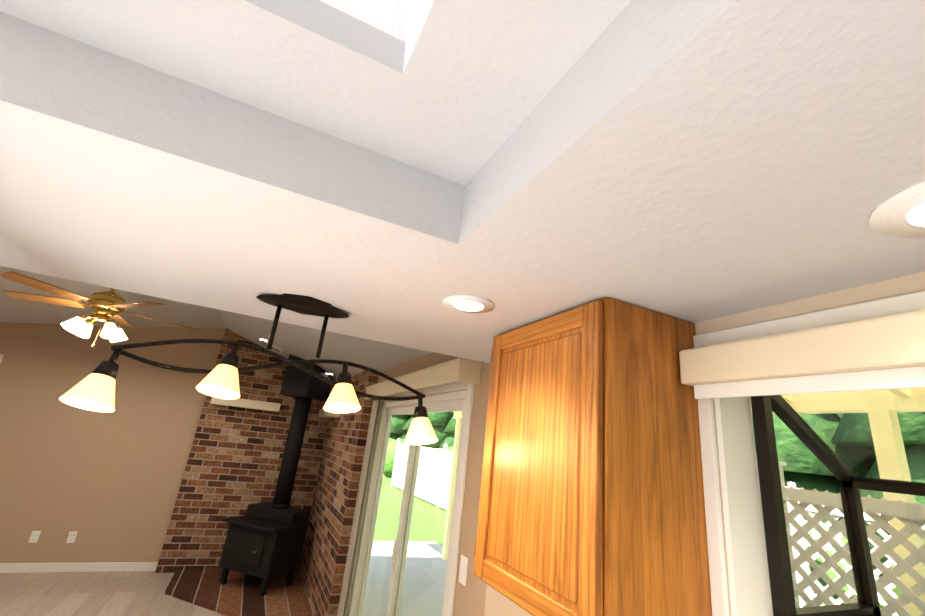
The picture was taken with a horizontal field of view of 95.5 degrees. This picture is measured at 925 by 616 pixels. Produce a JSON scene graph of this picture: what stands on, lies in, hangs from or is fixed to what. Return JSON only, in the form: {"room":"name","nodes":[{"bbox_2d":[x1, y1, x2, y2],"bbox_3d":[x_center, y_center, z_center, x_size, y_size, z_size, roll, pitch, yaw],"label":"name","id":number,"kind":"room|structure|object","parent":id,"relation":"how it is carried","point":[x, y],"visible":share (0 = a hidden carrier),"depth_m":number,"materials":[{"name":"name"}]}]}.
{"room":"kitchen","nodes":[
{"label":"kitchen","id":0,"kind":"room"},
{"bbox_2d":[0,571,223,615],"bbox_3d":[-2.922,2.206,1.889,5.350,0.100,13.600,14,-19,-23],"label":"floor","id":1,"kind":"structure","parent":0,"point":[129,593],"depth_m":4.08,"materials":[{"name":"wood"}]},
{"bbox_2d":[165,568,313,615],"bbox_3d":[-2.389,3.034,4.484,1.368,0.045,1.548,14,-19,-23],"label":"hearth","id":2,"kind":"object","parent":1,"relation":"on","point":[236,594],"visible":0.92,"depth_m":4.39,"materials":[{"name":"brown brick"}]},
{"bbox_2d":[219,502,310,595],"bbox_3d":[-2.272,2.689,4.790,0.740,0.820,0.620,-1,-19,20],"label":"wood stove","id":3,"kind":"object","parent":2,"relation":"on","point":[264,541],"visible":0.96,"depth_m":4.64,"materials":[{"name":"black metal"}]},
{"bbox_2d":[273,354,331,504],"bbox_3d":[-2.087,1.509,5.324,0.420,1.775,0.420,-1,-19,20],"label":"pipe","id":4,"kind":"object","parent":3,"relation":"on","point":[304,388],"visible":0.98,"depth_m":5.26,"materials":[{"name":"black metal"}]},
{"bbox_2d":[0,322,225,562],"bbox_3d":[-4.091,1.502,5.119,5.020,2.980,0.100,14,-19,-23],"label":"wall","id":5,"kind":"structure","parent":0,"point":[106,485],"depth_m":4.90,"materials":[{"name":"beige paint"}]},
{"bbox_2d":[28,531,40,542],"bbox_3d":[-4.617,2.469,4.533,0.072,0.115,0.008,14,-19,-23],"label":"electrical outlet","id":6,"kind":"object","parent":5,"relation":"attached to","point":[35,535],"visible":1,"depth_m":4.53,"materials":[{"name":"white plastic"}]},
{"bbox_2d":[66,531,77,542],"bbox_3d":[-4.330,2.541,4.656,0.072,0.115,0.008,14,-19,-23],"label":"electrical outlet","id":7,"kind":"object","parent":5,"relation":"attached to","point":[72,535],"visible":1,"depth_m":4.66,"materials":[{"name":"white plastic"}]},
{"bbox_2d":[0,562,157,572],"bbox_3d":[-4.483,2.788,4.510,2.065,0.090,0.014,14,-19,-23],"label":"baseboard","id":8,"kind":"structure","parent":5,"relation":"attached to","point":[71,567],"depth_m":4.61,"materials":[{"name":"white wood"}]},
{"bbox_2d":[0,266,431,381],"bbox_3d":[-2.945,-0.186,3.429,5.020,0.691,4.830,14,-19,-23],"label":"ceiling","id":9,"kind":"structure","parent":0,"point":[302,342],"depth_m":4.46,"materials":[{"name":"grey paint"}]},
{"bbox_2d":[0,271,202,346],"bbox_3d":[-2.715,-0.035,3.221,1.290,0.700,1.241,14,-19,-23],"label":"ceiling fan","id":10,"kind":"object","parent":9,"relation":"hanging from","point":[105,306],"visible":0.9,"depth_m":3.09,"materials":[{"name":"brown wood"}]},
{"bbox_2d":[259,340,282,352],"bbox_3d":[-2.503,0.499,5.489,0.300,0.111,0.200,14,-19,-23],"label":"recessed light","id":11,"kind":"object","parent":9,"relation":"in","point":[273,347],"visible":0.75,"depth_m":5.46,"materials":[{"name":"white"}]},
{"bbox_2d":[155,328,333,572],"bbox_3d":[-2.685,1.831,5.612,1.575,2.955,0.100,14,-19,-23],"label":"brick wall","id":12,"kind":"structure","parent":0,"point":[233,465],"depth_m":5.43,"materials":[{"name":"brown brick"}]},
{"bbox_2d":[210,397,280,411],"bbox_3d":[-2.845,1.264,5.542,0.820,0.110,0.149,14,-19,-23],"label":"mantel shelf","id":13,"kind":"object","parent":12,"relation":"attached to","point":[255,404],"visible":0.81,"depth_m":5.49,"materials":[{"name":"beige wood"}]},
{"bbox_2d":[299,370,378,615],"bbox_3d":[-1.484,2.003,4.892,0.100,2.435,2.110,14,-19,-23],"label":"brick wall","id":14,"kind":"structure","parent":0,"point":[325,552],"depth_m":4.33,"materials":[{"name":"brown brick"}]},
{"bbox_2d":[318,409,339,417],"bbox_3d":[-1.789,1.407,5.624,0.149,0.110,0.848,14,-19,-23],"label":"mantel shelf","id":15,"kind":"object","parent":14,"relation":"attached to","point":[323,413],"visible":0.62,"depth_m":5.35,"materials":[{"name":"beige wood"}]},
{"bbox_2d":[0,0,924,363],"bbox_3d":[-0.222,-0.804,-0.797,3.660,0.200,5.170,14,-19,-23],"label":"ceiling","id":16,"kind":"structure","parent":0,"point":[522,162],"depth_m":0.69,"materials":[{"name":"grey paint"}]},
{"bbox_2d":[59,293,437,444],"bbox_3d":[-0.547,0.178,1.343,1.030,0.412,0.200,14,-19,-23],"label":"track light","id":17,"kind":"object","parent":16,"relation":"attached to","point":[94,390],"visible":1,"depth_m":1.30,"materials":[{"name":"black metal"}]},
{"bbox_2d":[320,0,433,72],"bbox_3d":[-0.564,-1.004,0.392,1.330,0.960,1.000,14,-19,-23],"label":"skylight","id":18,"kind":"object","parent":16,"relation":"in","point":[403,20],"visible":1,"depth_m":0.69,"materials":[{"name":"white"}]},
{"bbox_2d":[443,294,493,312],"bbox_3d":[0.018,-0.009,1.221,0.150,0.009,0.150,14,-19,-23],"label":"recessed light","id":19,"kind":"object","parent":16,"relation":"in","point":[464,303],"visible":1,"depth_m":1.20,"materials":[{"name":"white"}]},
{"bbox_2d":[868,180,924,237],"bbox_3d":[0.692,-0.144,0.580,0.190,0.009,0.190,14,-19,-23],"label":"recessed light","id":20,"kind":"object","parent":16,"relation":"in","point":[901,213],"visible":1,"depth_m":0.61,"materials":[{"name":"white"}]},
{"bbox_2d":[339,272,924,615],"bbox_3d":[0.232,1.054,1.698,0.100,2.620,10.000,14,-19,-23],"label":"wall","id":21,"kind":"structure","parent":0,"point":[476,596],"depth_m":1.86,"materials":[{"name":"beige paint"}]},
{"bbox_2d":[348,390,466,615],"bbox_3d":[-0.425,1.662,2.879,0.100,2.060,1.870,14,-19,-23],"label":"sliding glass door","id":22,"kind":"structure","parent":21,"relation":"in","point":[449,402],"depth_m":2.98,"materials":[{"name":"white"}]},
{"bbox_2d":[344,381,474,615],"bbox_3d":[-0.474,1.621,2.866,0.015,2.120,1.990,14,-19,-23],"label":"door frame","id":23,"kind":"structure","parent":21,"relation":"attached to","point":[450,387],"depth_m":2.27,"materials":[{"name":"white wood"}]},
{"bbox_2d":[365,358,481,400],"bbox_3d":[-0.420,0.591,3.183,0.133,0.125,2.130,14,-19,-23],"label":"valance","id":24,"kind":"object","parent":21,"relation":"attached to","point":[461,370],"visible":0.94,"depth_m":2.52,"materials":[{"name":"beige"}]},
{"bbox_2d":[337,400,377,615],"bbox_3d":[-0.924,1.831,3.646,0.025,2.040,0.262,14,-19,-23],"label":"vertical blinds","id":25,"kind":"object","parent":24,"relation":"hanging from","point":[365,454],"visible":0.88,"depth_m":3.64,"materials":[{"name":"white"}]},
{"bbox_2d":[459,554,467,586],"bbox_3d":[0.003,1.238,1.983,0.008,0.115,0.072,14,-19,-23],"label":"light switch","id":26,"kind":"object","parent":21,"relation":"attached to","point":[463,570],"visible":1,"depth_m":1.98,"materials":[{"name":"white plastic"}]},
{"bbox_2d":[474,297,711,615],"bbox_3d":[0.324,0.429,1.222,0.374,0.767,0.546,14,-19,-23],"label":"upper cabinet","id":27,"kind":"object","parent":21,"relation":"attached to","point":[592,503],"visible":1,"depth_m":1.02,"materials":[{"name":"brown wood"}]},
{"bbox_2d":[693,290,924,615],"bbox_3d":[1.149,0.467,0.414,0.605,1.090,1.555,14,-19,-23],"label":"garden window","id":28,"kind":"structure","parent":21,"relation":"in","point":[749,575],"depth_m":1.04,"materials":[{"name":"white"}]},
{"bbox_2d":[679,310,924,398],"bbox_3d":[0.923,-0.003,0.438,0.068,0.125,1.530,14,-19,-23],"label":"window valance","id":29,"kind":"object","parent":28,"relation":"attached to","point":[883,353],"visible":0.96,"depth_m":0.83,"materials":[{"name":"beige"}]},
{"label":"outside","id":30,"kind":"structure","parent":0,"visible":0},
{"bbox_2d":[362,475,447,615],"bbox_3d":[9.110,10.554,22.939,120.000,0.200,120.000,14,-19,-23],"label":"ground","id":31,"kind":"structure","parent":30,"point":[426,533],"depth_m":6.89,"materials":[{"name":"grey concrete"}]},
{"bbox_2d":[383,412,924,615],"bbox_3d":[2.383,3.361,25.835,13.746,14.098,72.317,14,-19,-23],"label":"trees","id":32,"kind":"object","parent":31,"relation":"on","point":[829,477],"depth_m":6.25,"materials":[{"name":"green plant"}]},
{"bbox_2d":[391,438,924,615],"bbox_3d":[0.955,4.251,9.691,0.130,1.852,17.130,14,-19,-23],"label":"fence","id":33,"kind":"object","parent":31,"relation":"on","point":[890,586],"depth_m":12.32,"materials":[{"name":"white wood"}]},
{"bbox_2d":[442,387,924,615],"bbox_3d":[1.480,1.295,2.137,2.580,2.894,12.000,14,-19,-23],"label":"patio cover","id":34,"kind":"object","parent":31,"relation":"on","point":[850,399],"depth_m":2.51,"materials":[{"name":"beige wood"}]},
{"bbox_2d":[756,454,924,615],"bbox_3d":[2.289,1.001,-0.455,1.780,2.022,5.980,14,-19,-23],"label":"fence","id":35,"kind":"object","parent":31,"relation":"on","point":[807,578],"depth_m":2.18,"materials":[{"name":"white wood"}]}
]}

